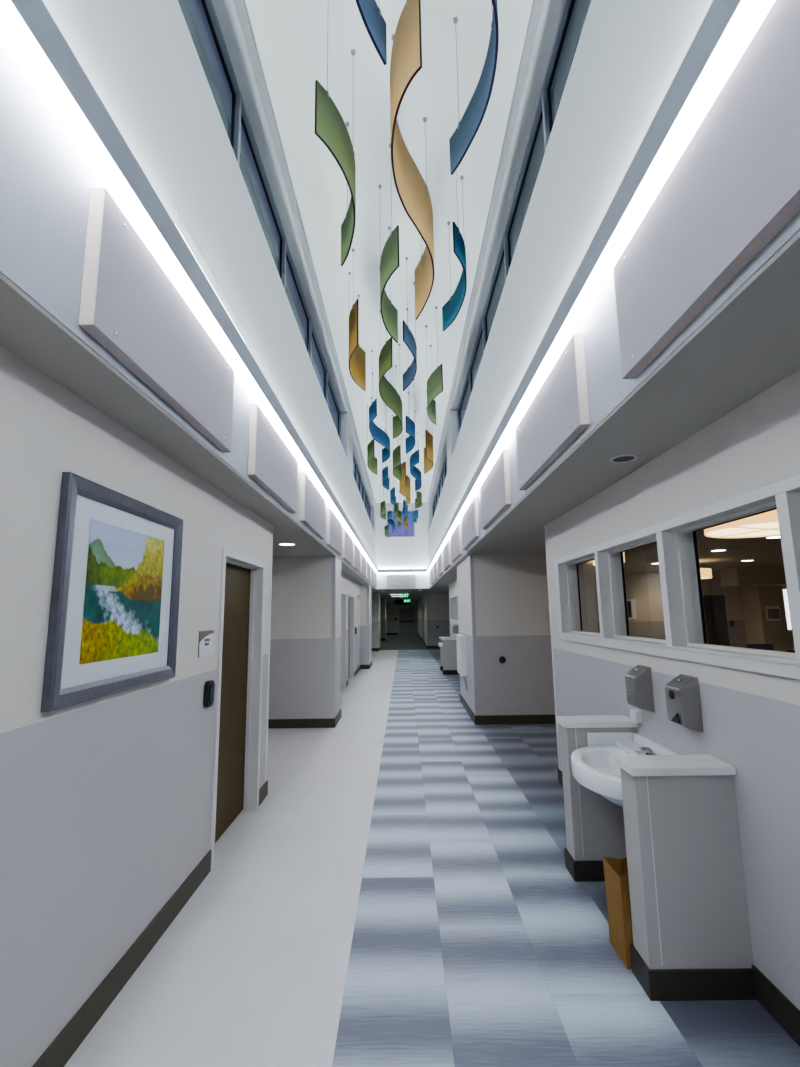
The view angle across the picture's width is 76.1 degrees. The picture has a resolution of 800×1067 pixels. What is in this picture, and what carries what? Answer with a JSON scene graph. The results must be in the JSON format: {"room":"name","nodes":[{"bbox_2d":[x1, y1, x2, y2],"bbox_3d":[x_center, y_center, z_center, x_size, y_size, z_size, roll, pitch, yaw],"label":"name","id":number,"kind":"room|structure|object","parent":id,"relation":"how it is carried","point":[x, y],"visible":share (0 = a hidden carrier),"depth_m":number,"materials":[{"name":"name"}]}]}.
{"room":"hospital corridor","nodes":[
{"label":"hospital corridor","id":0,"kind":"room"},
{"bbox_2d":[0,345,270,1066],"bbox_3d":[-1.387,0.556,0.952,0.200,2.530,8.030,-1,-9,0],"label":"wall","id":1,"kind":"structure","parent":0,"point":[106,802],"depth_m":2.05,"materials":[{"name":"paint"}]},
{"bbox_2d":[41,472,182,711],"bbox_3d":[-1.264,0.278,2.388,0.036,0.882,1.015,-1,-9,0],"label":"framed picture","id":2,"kind":"object","parent":1,"relation":"attached to","point":[113,624],"visible":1,"depth_m":2.22,"materials":[{"name":"grey metal"}]},
{"bbox_2d":[32,850,210,1066],"bbox_3d":[-1.270,1.634,0.075,0.012,0.128,6.630,-1,-9,0],"label":"baseboard","id":3,"kind":"structure","parent":1,"relation":"attached to","point":[59,1052],"depth_m":2.25,"materials":[{"name":"rubber"}]},
{"bbox_2d":[198,630,213,657],"bbox_3d":[-1.266,0.719,3.342,0.010,0.164,0.240,-1,-9,0],"label":"room sign","id":4,"kind":"object","parent":1,"relation":"attached to","point":[206,638],"visible":1,"depth_m":3.33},
{"bbox_2d":[203,680,214,706],"bbox_3d":[-1.248,1.050,3.349,0.036,0.162,0.110,-1,-9,0],"label":"card reader","id":5,"kind":"object","parent":1,"relation":"attached to","point":[208,701],"visible":1,"depth_m":3.32,"materials":[{"name":"black plastic"}]},
{"bbox_2d":[210,548,264,869],"bbox_3d":[-1.324,1.241,4.053,0.158,2.128,1.106,-1,-9,0],"label":"door","id":6,"kind":"structure","parent":1,"relation":"in","point":[236,762],"depth_m":4.27,"materials":[{"name":"paint"}]},
{"bbox_2d":[259,780,267,805],"bbox_3d":[-1.234,2.337,4.597,0.012,0.128,0.302,-1,-9,0],"label":"baseboard","id":7,"kind":"structure","parent":1,"relation":"attached to","point":[263,791],"depth_m":4.60,"materials":[{"name":"rubber"}]},
{"bbox_2d":[265,525,272,781],"bbox_3d":[-1.282,1.104,4.903,0.058,2.402,0.058,-1,-9,0],"label":"trim","id":8,"kind":"structure","parent":1,"relation":"attached to","point":[271,525],"depth_m":4.90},
{"bbox_2d":[0,0,375,664],"bbox_3d":[-1.222,0.150,8.184,0.460,5.550,22.200,-1,-9,0],"label":"wall","id":9,"kind":"structure","parent":0,"point":[141,59],"depth_m":2.30,"materials":[{"name":"paint"}]},
{"bbox_2d":[78,187,233,451],"bbox_3d":[-1.008,-0.821,2.347,0.058,0.500,1.330,-1,-9,0],"label":"acoustic panel","id":10,"kind":"object","parent":9,"relation":"attached to","point":[129,304],"visible":1,"depth_m":2.02,"materials":[{"name":"fabric"}]},
{"bbox_2d":[0,0,377,572],"bbox_3d":[-0.947,-0.291,8.199,0.098,0.140,22.096,-1,-9,0],"label":"linear light","id":11,"kind":"object","parent":9,"relation":"attached to","point":[29,33],"visible":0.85,"depth_m":1.80,"materials":[{"name":"plastic"}]},
{"bbox_2d":[175,211,245,342],"bbox_3d":[-1.041,-1.391,2.906,0.006,0.070,1.060,-1,-9,0],"label":"linear light","id":12,"kind":"object","parent":9,"relation":"in","point":[181,227],"visible":0.9,"depth_m":2.76,"materials":[{"name":"paint"}]},
{"bbox_2d":[248,404,297,512],"bbox_3d":[-0.994,-0.541,4.150,0.058,0.500,1.360,-1,-9,0],"label":"acoustic panel","id":13,"kind":"object","parent":9,"relation":"attached to","point":[271,463],"visible":1,"depth_m":3.88,"materials":[{"name":"fabric"}]},
{"bbox_2d":[200,0,347,440],"bbox_3d":[-1.158,-2.849,3.741,0.195,0.990,12.500,-1,-9,0],"label":"window","id":14,"kind":"structure","parent":9,"relation":"in","point":[247,110],"depth_m":4.40,"materials":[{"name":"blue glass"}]},
{"bbox_2d":[300,472,325,539],"bbox_3d":[-0.980,-0.275,5.859,0.058,0.500,1.360,-1,-9,0],"label":"acoustic panel","id":15,"kind":"object","parent":9,"relation":"attached to","point":[312,503],"visible":1,"depth_m":5.58,"materials":[{"name":"fabric"}]},
{"bbox_2d":[326,508,341,554],"bbox_3d":[-0.966,-0.002,7.618,0.058,0.500,1.360,-1,-9,0],"label":"acoustic panel","id":16,"kind":"object","parent":9,"relation":"attached to","point":[333,525],"visible":1,"depth_m":7.30,"materials":[{"name":"fabric"}]},
{"bbox_2d":[342,529,352,564],"bbox_3d":[-0.952,0.271,9.377,0.058,0.500,1.360,-1,-9,0],"label":"acoustic panel","id":17,"kind":"object","parent":9,"relation":"attached to","point":[347,541],"visible":1,"depth_m":9.09,"materials":[{"name":"fabric"}]},
{"bbox_2d":[352,543,359,571],"bbox_3d":[-0.939,0.538,11.097,0.058,0.500,1.360,-1,-9,0],"label":"acoustic panel","id":18,"kind":"object","parent":9,"relation":"attached to","point":[356,551],"visible":1,"depth_m":10.80,"materials":[{"name":"fabric"}]},
{"bbox_2d":[360,553,365,577],"bbox_3d":[-0.925,0.811,12.855,0.058,0.500,1.360,-1,-9,0],"label":"acoustic panel","id":19,"kind":"object","parent":9,"relation":"attached to","point":[362,558],"visible":0.99,"depth_m":12.53,"materials":[{"name":"fabric"}]},
{"bbox_2d":[353,432,373,521],"bbox_3d":[-1.070,-1.126,14.832,0.195,0.990,7.950,-1,-9,0],"label":"window","id":20,"kind":"structure","parent":9,"relation":"in","point":[359,475],"depth_m":14.45,"materials":[{"name":"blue glass"}]},
{"bbox_2d":[367,584,368,664],"bbox_3d":[-0.968,2.756,15.555,0.058,2.402,0.058,-1,-9,0],"label":"trim","id":21,"kind":"structure","parent":9,"relation":"attached to","point":[367,584],"depth_m":15.52,"materials":[{"name":"plastic"}]},
{"bbox_2d":[186,0,374,506],"bbox_3d":[-1.181,-2.726,8.630,0.300,0.270,22.200,-1,-9,0],"label":"wall","id":22,"kind":"structure","parent":0,"point":[195,6],"depth_m":4.54,"materials":[{"name":"paint"}]},
{"bbox_2d":[243,0,375,503],"bbox_3d":[-1.028,-2.853,8.649,0.008,0.018,22.200,-1,-9,0],"label":"trim","id":23,"kind":"structure","parent":22,"relation":"attached to","point":[243,0],"depth_m":4.86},
{"bbox_2d":[268,556,340,718],"bbox_3d":[-2.204,1.677,8.086,2.452,2.530,0.760,-1,-9,0],"label":"wall","id":24,"kind":"structure","parent":0,"point":[301,596],"depth_m":7.72,"materials":[{"name":"paint"}]},
{"bbox_2d":[268,718,334,727],"bbox_3d":[-2.110,2.803,7.520,2.314,0.128,0.012,-1,-9,0],"label":"baseboard","id":25,"kind":"structure","parent":24,"relation":"attached to","point":[329,722],"depth_m":7.51,"materials":[{"name":"rubber"}]},
{"bbox_2d":[331,556,335,717],"bbox_3d":[-1.008,1.542,7.739,0.058,2.402,0.058,-1,-9,0],"label":"trim","id":26,"kind":"structure","parent":24,"relation":"attached to","point":[333,604],"depth_m":7.72,"materials":[{"name":"plastic"}]},
{"bbox_2d":[341,573,359,680],"bbox_3d":[-1.311,2.438,13.061,0.160,2.530,4.980,-1,-9,0],"label":"wall","id":27,"kind":"structure","parent":0,"point":[356,587],"depth_m":13.78,"materials":[{"name":"paint"}]},
{"bbox_2d":[348,593,353,678],"bbox_3d":[-1.295,2.596,12.774,0.158,2.128,1.396,-1,-9,0],"label":"door","id":28,"kind":"structure","parent":27,"relation":"in","point":[350,597],"depth_m":13.36,"materials":[{"name":"paint"}]},
{"bbox_2d":[371,593,380,647],"bbox_3d":[-1.198,4.061,23.515,0.520,2.530,1.500,-1,-9,0],"label":"wall","id":29,"kind":"structure","parent":0,"point":[375,597],"depth_m":22.82,"materials":[{"name":"paint"}]},
{"bbox_2d":[381,599,385,637],"bbox_3d":[-1.138,5.419,32.260,0.500,2.530,1.400,-1,-9,0],"label":"wall","id":30,"kind":"structure","parent":0,"point":[383,601],"depth_m":31.57,"materials":[{"name":"paint"}]},
{"bbox_2d":[245,0,532,502],"bbox_3d":[-0.034,-2.951,8.656,2.600,0.150,22.600,-1,-9,0],"label":"ceiling","id":31,"kind":"structure","parent":0,"point":[290,36],"depth_m":4.76,"materials":[{"name":"paint"}]},
{"bbox_2d":[315,35,355,265],"bbox_3d":[-0.426,-2.983,3.828,0.204,1.256,1.227,-1,-9,0],"label":"ribbon","id":32,"kind":"object","parent":31,"relation":"hanging from","point":[331,129],"visible":1,"depth_m":3.38,"materials":[{"name":"green plastic"}]},
{"bbox_2d":[348,249,365,390],"bbox_3d":[-0.546,-2.596,6.269,0.172,1.270,1.183,-1,-9,0],"label":"ribbon","id":33,"kind":"object","parent":31,"relation":"hanging from","point":[357,355],"visible":1,"depth_m":6.40,"materials":[{"name":"gold metal"}]},
{"bbox_2d":[355,0,386,64],"bbox_3d":[-0.191,-3.223,2.687,0.071,1.140,0.563,-3,-9,15],"label":"ribbon","id":34,"kind":"object","parent":31,"relation":"hanging from","point":[374,22],"visible":1,"depth_m":2.76,"materials":[{"name":"blue plastic"}]},
{"bbox_2d":[367,397,377,474],"bbox_3d":[-0.578,-1.966,10.390,0.182,1.248,1.280,-1,-9,0],"label":"ribbon","id":35,"kind":"object","parent":31,"relation":"hanging from","point":[371,459],"visible":0.87,"depth_m":10.29,"materials":[{"name":"green plastic"}]},
{"bbox_2d":[369,350,389,462],"bbox_3d":[-0.359,-2.194,9.182,0.222,1.174,2.501,-1,-9,4],"label":"ribbon","id":36,"kind":"object","parent":31,"relation":"hanging from","point":[378,434],"visible":0.98,"depth_m":9.05,"materials":[{"name":"blue plastic"}]},
{"bbox_2d":[380,476,385,519],"bbox_3d":[-0.520,-1.137,15.645,0.184,1.274,1.048,-1,-9,0],"label":"ribbon","id":37,"kind":"object","parent":31,"relation":"hanging from","point":[382,504],"visible":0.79,"depth_m":15.27,"materials":[{"name":"green plastic"}]},
{"bbox_2d":[382,429,388,489],"bbox_3d":[-0.351,-1.731,12.131,0.165,1.184,1.090,-1,-9,0],"label":"ribbon","id":38,"kind":"object","parent":31,"relation":"hanging from","point":[385,480],"visible":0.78,"depth_m":11.73,"materials":[{"name":"blue plastic"}]},
{"bbox_2d":[378,143,398,342],"bbox_3d":[-0.107,-2.793,5.034,0.198,1.272,1.255,-1,-9,0],"label":"ribbon","id":39,"kind":"object","parent":31,"relation":"hanging from","point":[389,259],"visible":0.96,"depth_m":4.66,"materials":[{"name":"green plastic"}]},
{"bbox_2d":[379,310,402,438],"bbox_3d":[-0.133,-2.418,7.458,0.242,1.266,2.564,-1,-9,4],"label":"ribbon","id":40,"kind":"object","parent":31,"relation":"hanging from","point":[389,395],"visible":0.91,"depth_m":7.22,"materials":[{"name":"green plastic"}]},
{"bbox_2d":[392,415,401,480],"bbox_3d":[-0.073,-1.895,10.762,0.186,1.286,1.266,-1,-9,0],"label":"ribbon","id":41,"kind":"object","parent":31,"relation":"hanging from","point":[397,451],"visible":0.8,"depth_m":10.32,"materials":[{"name":"green plastic"}]},
{"bbox_2d":[394,491,401,526],"bbox_3d":[-0.063,-1.008,16.571,0.194,1.256,2.446,-1,-9,3],"label":"ribbon","id":42,"kind":"object","parent":31,"relation":"hanging from","point":[397,513],"visible":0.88,"depth_m":16.22,"materials":[{"name":"green plastic"}]},
{"bbox_2d":[399,430,410,505],"bbox_3d":[0.122,-1.576,12.564,0.198,1.370,2.221,-1,-9,5],"label":"ribbon","id":43,"kind":"object","parent":31,"relation":"hanging from","point":[404,485],"visible":0.77,"depth_m":12.28,"materials":[{"name":"gold metal"}]},
{"bbox_2d":[403,257,416,390],"bbox_3d":[0.120,-2.636,6.514,0.188,1.132,1.347,-1,-9,0],"label":"ribbon","id":44,"kind":"object","parent":31,"relation":"hanging from","point":[408,338],"visible":0.95,"depth_m":6.23,"materials":[{"name":"blue plastic"}]},
{"bbox_2d":[405,379,414,453],"bbox_3d":[0.185,-2.191,9.220,0.182,1.184,1.179,-1,-9,0],"label":"ribbon","id":45,"kind":"object","parent":31,"relation":"hanging from","point":[410,426],"visible":0.94,"depth_m":8.91,"materials":[{"name":"blue plastic"}]},
{"bbox_2d":[390,0,433,319],"bbox_3d":[0.117,-2.968,4.094,0.248,1.220,2.441,-2,-9,6],"label":"ribbon","id":46,"kind":"object","parent":31,"relation":"hanging from","point":[406,55],"visible":1,"depth_m":3.67,"materials":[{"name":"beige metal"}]},
{"bbox_2d":[410,432,421,490],"bbox_3d":[0.355,-1.825,11.644,0.222,1.166,2.449,-1,-9,4],"label":"ribbon","id":47,"kind":"object","parent":31,"relation":"hanging from","point":[415,472],"visible":0.86,"depth_m":11.44,"materials":[{"name":"blue plastic"}]},
{"bbox_2d":[423,390,433,473],"bbox_3d":[0.560,-1.977,10.050,0.176,1.360,1.100,-1,-9,0],"label":"ribbon","id":48,"kind":"object","parent":31,"relation":"hanging from","point":[428,450],"visible":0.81,"depth_m":9.69,"materials":[{"name":"gold metal"}]},
{"bbox_2d":[425,306,442,424],"bbox_3d":[0.473,-2.421,7.471,0.191,1.274,1.236,-1,-9,0],"label":"ribbon","id":49,"kind":"object","parent":31,"relation":"hanging from","point":[435,381],"visible":1,"depth_m":7.06,"materials":[{"name":"green plastic"}]},
{"bbox_2d":[442,175,466,330],"bbox_3d":[0.537,-2.858,5.001,0.180,1.170,1.240,-1,-9,0],"label":"ribbon","id":50,"kind":"object","parent":31,"relation":"hanging from","point":[450,310],"visible":0.94,"depth_m":5.02,"materials":[{"name":"teal plastic"}]},
{"bbox_2d":[449,0,498,174],"bbox_3d":[0.449,-3.165,3.086,0.185,1.148,1.171,-1,-9,-1],"label":"ribbon","id":51,"kind":"object","parent":31,"relation":"hanging from","point":[467,128],"visible":1,"depth_m":3.23,"materials":[{"name":"blue plastic"}]},
{"bbox_2d":[0,230,799,601],"bbox_3d":[0.134,1.977,18.515,7.000,0.016,43.200,-1,-9,0],"label":"ceiling","id":52,"kind":"structure","parent":0,"point":[751,343],"depth_m":2.15,"materials":[{"name":"paint"}]},
{"bbox_2d":[610,454,638,462],"bbox_3d":[1.314,-0.438,2.997,0.156,0.007,0.156,-1,-9,0],"label":"recessed light","id":53,"kind":"object","parent":52,"relation":"in","point":[624,458],"visible":1,"depth_m":2.99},
{"bbox_2d":[375,503,428,588],"bbox_3d":[0.077,0.460,19.460,2.600,3.274,0.200,-1,-9,0],"label":"wall","id":54,"kind":"structure","parent":0,"point":[391,553],"depth_m":19.33,"materials":[{"name":"paint"}]},
{"bbox_2d":[387,574,415,586],"bbox_3d":[0.044,1.773,19.128,1.080,0.470,0.050,-1,-9,0],"label":"acoustic panel","id":55,"kind":"object","parent":54,"relation":"attached to","point":[406,580],"visible":1,"depth_m":19.10,"materials":[{"name":"fabric"}]},
{"bbox_2d":[378,569,425,572],"bbox_3d":[0.089,1.399,19.161,1.996,0.140,0.098,-1,-9,0],"label":"linear light","id":56,"kind":"object","parent":54,"relation":"attached to","point":[379,570],"visible":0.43,"depth_m":19.11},
{"bbox_2d":[386,601,417,634],"bbox_3d":[0.120,6.537,39.566,2.900,2.530,0.200,-1,-9,0],"label":"wall","id":57,"kind":"structure","parent":0,"point":[392,610],"depth_m":39.48,"materials":[{"name":"paint"}]},
{"bbox_2d":[399,606,415,634],"bbox_3d":[0.552,6.709,39.470,1.260,2.150,0.170,-1,-9,0],"label":"door","id":58,"kind":"structure","parent":57,"relation":"in","point":[406,613],"depth_m":39.45,"materials":[{"name":"grey metal"}]},
{"bbox_2d":[64,634,799,1066],"bbox_3d":[0.169,4.534,18.118,7.000,0.100,43.200,-1,-9,0],"label":"floor","id":59,"kind":"structure","parent":0,"point":[475,943],"depth_m":2.67,"materials":[{"name":"tile"}]},
{"bbox_2d":[603,857,632,968],"bbox_3d":[1.126,1.838,2.504,0.158,0.407,0.212,-1,-9,0],"label":"paper bag","id":60,"kind":"object","parent":59,"relation":"on","point":[615,870],"visible":0.51,"depth_m":2.47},
{"bbox_2d":[417,593,449,645],"bbox_3d":[2.532,5.274,31.646,2.450,2.530,15.800,-1,-9,0],"label":"wall","id":61,"kind":"structure","parent":0,"point":[436,606],"depth_m":23.92,"materials":[{"name":"paint"}]},
{"bbox_2d":[442,638,458,674],"bbox_3d":[1.383,3.328,13.853,0.468,0.942,0.204,-1,-9,0],"label":"wall","id":62,"kind":"structure","parent":0,"point":[449,644],"depth_m":13.77,"materials":[{"name":"paint"}]},
{"bbox_2d":[449,581,458,636],"bbox_3d":[1.691,2.424,13.237,0.180,2.530,6.970,-1,-9,0],"label":"wall","id":63,"kind":"structure","parent":0,"point":[452,587],"depth_m":15.95,"materials":[{"name":"paint"}]},
{"bbox_2d":[449,594,457,621],"bbox_3d":[1.674,2.035,13.968,0.210,0.756,4.995,-1,-9,0],"label":"window","id":64,"kind":"structure","parent":63,"relation":"in","point":[454,597],"depth_m":15.32,"materials":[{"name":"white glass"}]},
{"bbox_2d":[427,0,589,505],"bbox_3d":[1.119,-2.760,8.617,0.300,0.270,22.200,-1,-9,0],"label":"wall","id":65,"kind":"structure","parent":0,"point":[580,7],"depth_m":4.54,"materials":[{"name":"paint"}]},
{"bbox_2d":[427,0,534,502],"bbox_3d":[0.963,-2.882,8.637,0.008,0.018,22.200,-1,-9,0],"label":"trim","id":66,"kind":"structure","parent":65,"relation":"attached to","point":[533,0],"depth_m":4.90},
{"bbox_2d":[457,554,597,715],"bbox_3d":[2.070,1.726,8.778,1.910,2.530,2.050,-1,-9,0],"label":"wall","id":67,"kind":"structure","parent":0,"point":[512,599],"depth_m":7.80,"materials":[{"name":"paint"}]},
{"bbox_2d":[455,634,467,689],"bbox_3d":[1.060,2.204,8.803,0.125,0.904,0.650,-1,-9,0],"label":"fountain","id":68,"kind":"object","parent":67,"relation":"attached to","point":[461,641],"visible":1,"depth_m":8.54,"materials":[{"name":"white plastic"}]},
{"bbox_2d":[460,694,474,723],"bbox_3d":[1.125,2.926,8.599,0.012,0.128,2.050,-1,-9,0],"label":"baseboard","id":69,"kind":"structure","parent":67,"relation":"attached to","point":[468,709],"depth_m":8.46,"materials":[{"name":"rubber"}]},
{"bbox_2d":[469,555,478,715],"bbox_3d":[1.133,1.523,7.806,0.058,2.402,0.058,-1,-9,0],"label":"trim","id":70,"kind":"structure","parent":67,"relation":"attached to","point":[471,557],"depth_m":7.78,"materials":[{"name":"plastic"}]},
{"bbox_2d":[475,715,555,724],"bbox_3d":[2.072,2.754,7.575,1.922,0.128,0.012,-1,-9,0],"label":"baseboard","id":71,"kind":"structure","parent":67,"relation":"attached to","point":[482,719],"depth_m":7.57,"materials":[{"name":"rubber"}]},
{"bbox_2d":[556,715,637,881],"bbox_3d":[1.300,1.690,3.310,0.468,0.942,0.204,-1,-9,0],"label":"wall","id":72,"kind":"structure","parent":0,"point":[595,828],"depth_m":3.22,"materials":[{"name":"paint"}]},
{"bbox_2d":[428,0,799,587],"bbox_3d":[1.141,-1.142,8.366,0.300,3.004,22.200,-1,-9,0],"label":"wall","id":73,"kind":"structure","parent":0,"point":[628,55],"depth_m":2.62,"materials":[{"name":"paint"}]},
{"bbox_2d":[429,431,446,516],"bbox_3d":[1.125,-1.178,14.823,0.195,0.950,7.950,-1,-9,0],"label":"window","id":74,"kind":"structure","parent":73,"relation":"in","point":[441,472],"depth_m":14.46,"materials":[{"name":"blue glass"}]},
{"bbox_2d":[443,540,450,570],"bbox_3d":[0.999,0.485,10.922,0.058,0.500,1.410,-1,-9,0],"label":"acoustic panel","id":75,"kind":"object","parent":73,"relation":"attached to","point":[447,548],"visible":1,"depth_m":10.56,"materials":[{"name":"fabric"}]},
{"bbox_2d":[451,523,461,561],"bbox_3d":[0.984,0.190,9.025,0.058,0.500,1.410,-1,-9,0],"label":"acoustic panel","id":76,"kind":"object","parent":73,"relation":"attached to","point":[456,537],"visible":1,"depth_m":8.69,"materials":[{"name":"fabric"}]},
{"bbox_2d":[462,497,479,549],"bbox_3d":[0.969,-0.105,7.128,0.058,0.500,1.410,-1,-9,0],"label":"acoustic panel","id":77,"kind":"object","parent":73,"relation":"attached to","point":[470,519],"visible":1,"depth_m":6.84,"materials":[{"name":"fabric"}]},
{"bbox_2d":[480,449,510,529],"bbox_3d":[0.954,-0.399,5.231,0.058,0.500,1.410,-1,-9,0],"label":"acoustic panel","id":78,"kind":"object","parent":73,"relation":"attached to","point":[495,491],"visible":1,"depth_m":4.94,"materials":[{"name":"fabric"}]},
{"bbox_2d":[450,0,575,434],"bbox_3d":[1.037,-2.901,3.731,0.195,0.950,12.500,-1,-9,0],"label":"window","id":79,"kind":"structure","parent":73,"relation":"in","point":[535,106],"depth_m":4.42,"materials":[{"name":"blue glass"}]},
{"bbox_2d":[516,333,589,489],"bbox_3d":[0.939,-0.694,3.334,0.058,0.500,1.410,-1,-9,0],"label":"acoustic panel","id":80,"kind":"object","parent":73,"relation":"attached to","point":[558,413],"visible":1,"depth_m":3.02,"materials":[{"name":"fabric"}]},
{"bbox_2d":[426,0,774,571],"bbox_3d":[0.951,-0.318,8.189,0.098,0.140,22.096,-1,-9,0],"label":"linear light","id":81,"kind":"object","parent":73,"relation":"attached to","point":[728,27],"visible":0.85,"depth_m":1.83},
{"bbox_2d":[613,0,799,378],"bbox_3d":[0.923,-0.989,1.437,0.058,0.500,1.410,-1,-9,0],"label":"acoustic panel","id":82,"kind":"object","parent":73,"relation":"attached to","point":[734,187],"visible":1,"depth_m":1.44,"materials":[{"name":"fabric"}]},
{"bbox_2d":[594,571,746,647],"bbox_3d":[7.964,2.604,15.826,12.330,2.800,0.200,-1,-9,0],"label":"wall","id":83,"kind":"structure","parent":0,"point":[644,587],"depth_m":15.79,"materials":[{"name":"paint"}]},
{"bbox_2d":[627,599,636,618],"bbox_3d":[7.004,2.336,15.741,0.520,0.610,0.065,-1,-9,0],"label":"wall screen","id":84,"kind":"object","parent":83,"relation":"attached to","point":[631,604],"visible":0.41,"depth_m":15.72,"materials":[{"name":"white plastic"}]},
{"bbox_2d":[703,594,730,645],"bbox_3d":[9.592,2.908,15.644,0.960,2.100,0.040,-1,-9,0],"label":"door","id":85,"kind":"structure","parent":83,"relation":"in","point":[715,605],"depth_m":15.67,"materials":[{"name":"paint"}]},
{"bbox_2d":[546,369,799,1010],"bbox_3d":[1.594,0.534,1.068,0.180,2.530,8.300,-1,-9,0],"label":"wall","id":86,"kind":"structure","parent":0,"point":[751,720],"depth_m":2.32,"materials":[{"name":"paint"}]},
{"bbox_2d":[544,525,559,768],"bbox_3d":[1.562,1.105,5.153,0.058,2.402,0.058,-1,-9,0],"label":"trim","id":87,"kind":"structure","parent":86,"relation":"attached to","point":[545,525],"depth_m":5.14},
{"bbox_2d":[571,732,679,806],"bbox_3d":[1.257,1.447,2.857,0.540,0.461,0.810,-1,-9,0],"label":"sink","id":88,"kind":"object","parent":86,"relation":"attached to","point":[593,766],"visible":0.51,"depth_m":3.04,"materials":[{"name":"white ceramic"}]},
{"bbox_2d":[571,745,625,806],"bbox_3d":[1.242,1.393,2.860,0.510,0.218,0.748,-1,-9,0],"label":"basin","id":89,"kind":"object","parent":88,"relation":"in","point":[594,767],"depth_m":2.87,"materials":[{"name":"white ceramic"}]},
{"bbox_2d":[635,747,655,754],"bbox_3d":[1.414,1.251,2.942,0.113,0.040,0.060,-1,-9,0],"label":"faucet","id":90,"kind":"object","parent":88,"relation":"on","point":[643,750],"depth_m":2.93,"materials":[{"name":"silver metal"}]},
{"bbox_2d":[630,709,642,722],"bbox_3d":[1.500,1.160,3.249,0.052,0.075,0.080,-1,-9,0],"label":"outlet box","id":91,"kind":"object","parent":86,"relation":"attached to","point":[636,716],"visible":1,"depth_m":3.21,"materials":[{"name":"white plastic"}]},
{"bbox_2d":[625,665,654,712],"bbox_3d":[1.469,0.952,3.145,0.106,0.264,0.150,-1,-9,0],"label":"dispenser","id":92,"kind":"object","parent":86,"relation":"attached to","point":[638,681],"visible":1,"depth_m":3.08,"materials":[{"name":"metal"}]},
{"bbox_2d":[633,733,679,754],"bbox_3d":[1.509,1.350,2.865,0.035,0.272,0.800,-1,-9,0],"label":"backsplash","id":93,"kind":"structure","parent":86,"relation":"attached to","point":[659,749],"depth_m":3.02,"materials":[{"name":"white ceramic"}]},
{"bbox_2d":[554,474,799,679],"bbox_3d":[1.583,0.247,2.456,0.210,0.756,4.995,-1,-9,0],"label":"window","id":94,"kind":"structure","parent":86,"relation":"in","point":[678,555],"depth_m":2.85,"materials":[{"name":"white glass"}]},
{"bbox_2d":[664,674,702,731],"bbox_3d":[1.464,0.875,2.651,0.108,0.264,0.150,-1,-9,0],"label":"dispenser","id":95,"kind":"object","parent":86,"relation":"attached to","point":[682,694],"visible":1,"depth_m":2.59,"materials":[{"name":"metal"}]},
{"bbox_2d":[752,965,799,1046],"bbox_3d":[1.503,1.506,-0.509,0.012,0.128,5.480,-1,-9,0],"label":"baseboard","id":96,"kind":"structure","parent":86,"relation":"attached to","point":[768,995],"depth_m":2.05,"materials":[{"name":"black rubber"}]},
{"bbox_2d":[614,755,756,1000],"bbox_3d":[1.292,1.540,2.341,0.468,0.942,0.204,-1,-9,0],"label":"wall","id":97,"kind":"structure","parent":0,"point":[691,932],"depth_m":2.27,"materials":[{"name":"paint"}]},
{"bbox_2d":[594,530,783,572],"bbox_3d":[8.610,-0.297,6.657,11.250,0.100,19.200,-1,-9,0],"label":"ceiling","id":98,"kind":"structure","parent":0,"point":[765,552],"depth_m":10.98,"materials":[{"name":"paint"}]},
{"bbox_2d":[700,568,711,578],"bbox_3d":[7.065,0.904,12.555,1.000,0.420,1.000,-1,-9,0],"label":"drum pendant","id":99,"kind":"object","parent":98,"relation":"hanging from","point":[706,573],"visible":0.27,"depth_m":12.09,"materials":[{"name":"fabric"}]},
{"bbox_2d":[704,509,779,537],"bbox_3d":[3.606,-0.231,5.017,1.100,0.400,1.100,-1,-9,0],"label":"drum pendant","id":100,"kind":"object","parent":98,"relation":"hanging from","point":[766,524],"visible":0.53,"depth_m":4.93,"materials":[{"name":"fabric"}]},
{"bbox_2d":[706,522,779,536],"bbox_3d":[3.608,-0.048,4.988,1.076,0.006,1.076,-1,-9,0],"label":"diffuser","id":101,"kind":"object","parent":100,"relation":"attached to","point":[732,529],"depth_m":5.04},
{"bbox_2d":[719,566,785,585],"bbox_3d":[11.783,1.212,14.696,4.640,0.500,0.800,-1,-9,0],"label":"wall","id":102,"kind":"structure","parent":0,"point":[766,575],"depth_m":14.33,"materials":[{"name":"paint"}]},
{"bbox_2d":[740,585,794,651],"bbox_3d":[12.344,2.464,15.307,3.560,2.800,0.800,-1,-9,0],"label":"wall","id":103,"kind":"structure","parent":0,"point":[758,630],"depth_m":15.01,"materials":[{"name":"beige paint"}]},
{"bbox_2d":[765,606,781,620],"bbox_3d":[10.900,2.332,14.916,0.400,0.420,0.035,-1,-9,0],"label":"framed print","id":104,"kind":"object","parent":103,"relation":"attached to","point":[773,613],"visible":1,"depth_m":14.90},
{"bbox_2d":[781,588,791,630],"bbox_3d":[11.308,2.217,14.933,0.180,1.220,0.030,-1,-9,0],"label":"window","id":105,"kind":"structure","parent":103,"relation":"in","point":[784,592],"depth_m":14.92,"materials":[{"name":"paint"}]},
{"bbox_3d":[8.674,2.568,6.212,11.200,0.100,19.200,-1,-9,0],"label":"floor","id":106,"kind":"structure","parent":0,"visible":0},
{"bbox_2d":[746,644,773,650],"bbox_3d":[7.450,2.756,10.640,0.480,0.920,0.490,-3,-9,14],"label":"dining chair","id":107,"kind":"object","parent":106,"relation":"on","point":[752,646],"visible":0.27,"depth_m":10.46,"materials":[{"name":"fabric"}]},
{"bbox_3d":[-1.339,1.889,9.529,0.160,2.530,2.170,-1,-9,0],"label":"wall","id":108,"kind":"structure","parent":0,"visible":0},
{"bbox_2d":[341,591,345,688],"bbox_3d":[-1.308,2.331,11.064,0.158,2.128,1.096,-1,-9,0],"label":"door","id":109,"kind":"structure","parent":108,"relation":"in","point":[343,594],"depth_m":11.54,"materials":[{"name":"paint"}]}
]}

